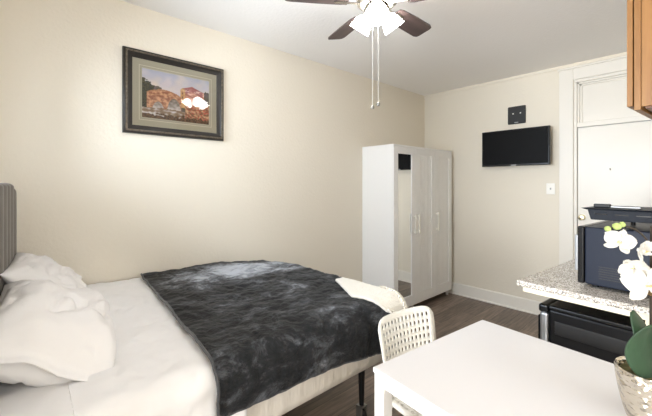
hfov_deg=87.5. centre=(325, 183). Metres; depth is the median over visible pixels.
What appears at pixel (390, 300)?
fringed throw
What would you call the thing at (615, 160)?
door
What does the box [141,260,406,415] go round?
blanket
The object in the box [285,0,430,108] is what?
ceiling fan
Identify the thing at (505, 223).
wall
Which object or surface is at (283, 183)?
wall
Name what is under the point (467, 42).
ceiling
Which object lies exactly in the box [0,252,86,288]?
pillow
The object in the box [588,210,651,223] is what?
tray
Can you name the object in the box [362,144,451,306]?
wardrobe
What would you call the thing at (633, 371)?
potted orchid
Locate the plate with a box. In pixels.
[508,105,525,124]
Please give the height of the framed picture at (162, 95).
0.575 m
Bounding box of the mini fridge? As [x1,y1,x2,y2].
[538,298,644,363]
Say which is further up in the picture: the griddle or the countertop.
the griddle
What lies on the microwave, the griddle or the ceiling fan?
the griddle
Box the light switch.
[546,183,554,193]
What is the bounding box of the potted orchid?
[603,222,651,415]
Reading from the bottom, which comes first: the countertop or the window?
the countertop
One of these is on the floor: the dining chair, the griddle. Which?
the dining chair
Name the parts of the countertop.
board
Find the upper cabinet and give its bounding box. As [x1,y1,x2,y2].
[627,0,651,118]
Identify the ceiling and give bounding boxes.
[121,0,626,95]
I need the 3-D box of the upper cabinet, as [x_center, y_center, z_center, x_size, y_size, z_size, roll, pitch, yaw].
[1.620,-0.700,1.502,0.900,0.830,0.323,0,0,-37]
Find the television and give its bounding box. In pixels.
[482,125,550,166]
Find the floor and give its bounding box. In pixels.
[281,292,537,415]
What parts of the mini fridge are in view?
door panel, door, trim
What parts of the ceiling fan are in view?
fan blade, fan blade, lamp shade, pull chain, lamp shade, lamp shade, fan blade, fan blade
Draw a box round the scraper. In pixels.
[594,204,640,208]
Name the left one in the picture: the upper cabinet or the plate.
the plate
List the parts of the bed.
headboard, mattress, leg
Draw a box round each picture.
[122,46,223,140]
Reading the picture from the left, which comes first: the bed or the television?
the bed
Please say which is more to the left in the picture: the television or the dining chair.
the dining chair
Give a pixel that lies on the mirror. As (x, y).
(404, 159)
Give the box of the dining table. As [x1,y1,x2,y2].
[373,320,626,415]
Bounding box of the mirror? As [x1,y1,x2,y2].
[398,153,410,297]
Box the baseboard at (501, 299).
[448,282,540,314]
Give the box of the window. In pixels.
[582,78,643,121]
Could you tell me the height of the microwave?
0.294 m
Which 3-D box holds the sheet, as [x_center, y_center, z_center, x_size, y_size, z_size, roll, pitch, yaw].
[-1.017,0.824,1.561,0.752,0.394,1.539,0,0,-38]
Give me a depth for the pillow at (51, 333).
1.13 m
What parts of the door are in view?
knob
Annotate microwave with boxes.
[575,220,651,294]
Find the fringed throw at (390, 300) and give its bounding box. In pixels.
[335,277,407,326]
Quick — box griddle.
[583,206,651,228]
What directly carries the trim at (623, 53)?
attached to the wall at (505, 223)
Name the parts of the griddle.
cooking plate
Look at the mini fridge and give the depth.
1.58 m
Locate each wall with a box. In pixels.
[0,0,424,284]
[425,70,558,301]
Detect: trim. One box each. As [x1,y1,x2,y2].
[424,52,626,97]
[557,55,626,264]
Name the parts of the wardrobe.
door, handle, handle, door, handle, door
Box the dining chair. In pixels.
[378,306,435,415]
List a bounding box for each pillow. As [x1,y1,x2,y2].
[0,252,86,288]
[0,279,115,386]
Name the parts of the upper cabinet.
door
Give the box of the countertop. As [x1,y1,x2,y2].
[516,259,648,325]
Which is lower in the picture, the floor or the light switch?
the floor
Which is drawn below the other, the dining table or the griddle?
the dining table
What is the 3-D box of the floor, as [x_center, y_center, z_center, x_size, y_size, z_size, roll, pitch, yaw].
[-0.052,1.460,0.799,7.632,0.080,4.196,0,0,-42]
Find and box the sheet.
[0,277,246,415]
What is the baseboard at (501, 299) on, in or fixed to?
attached to the wall at (505, 223)
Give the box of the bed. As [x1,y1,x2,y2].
[0,183,382,415]
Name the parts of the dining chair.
backrest, seat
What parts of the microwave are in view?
handle, door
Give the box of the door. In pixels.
[578,121,651,225]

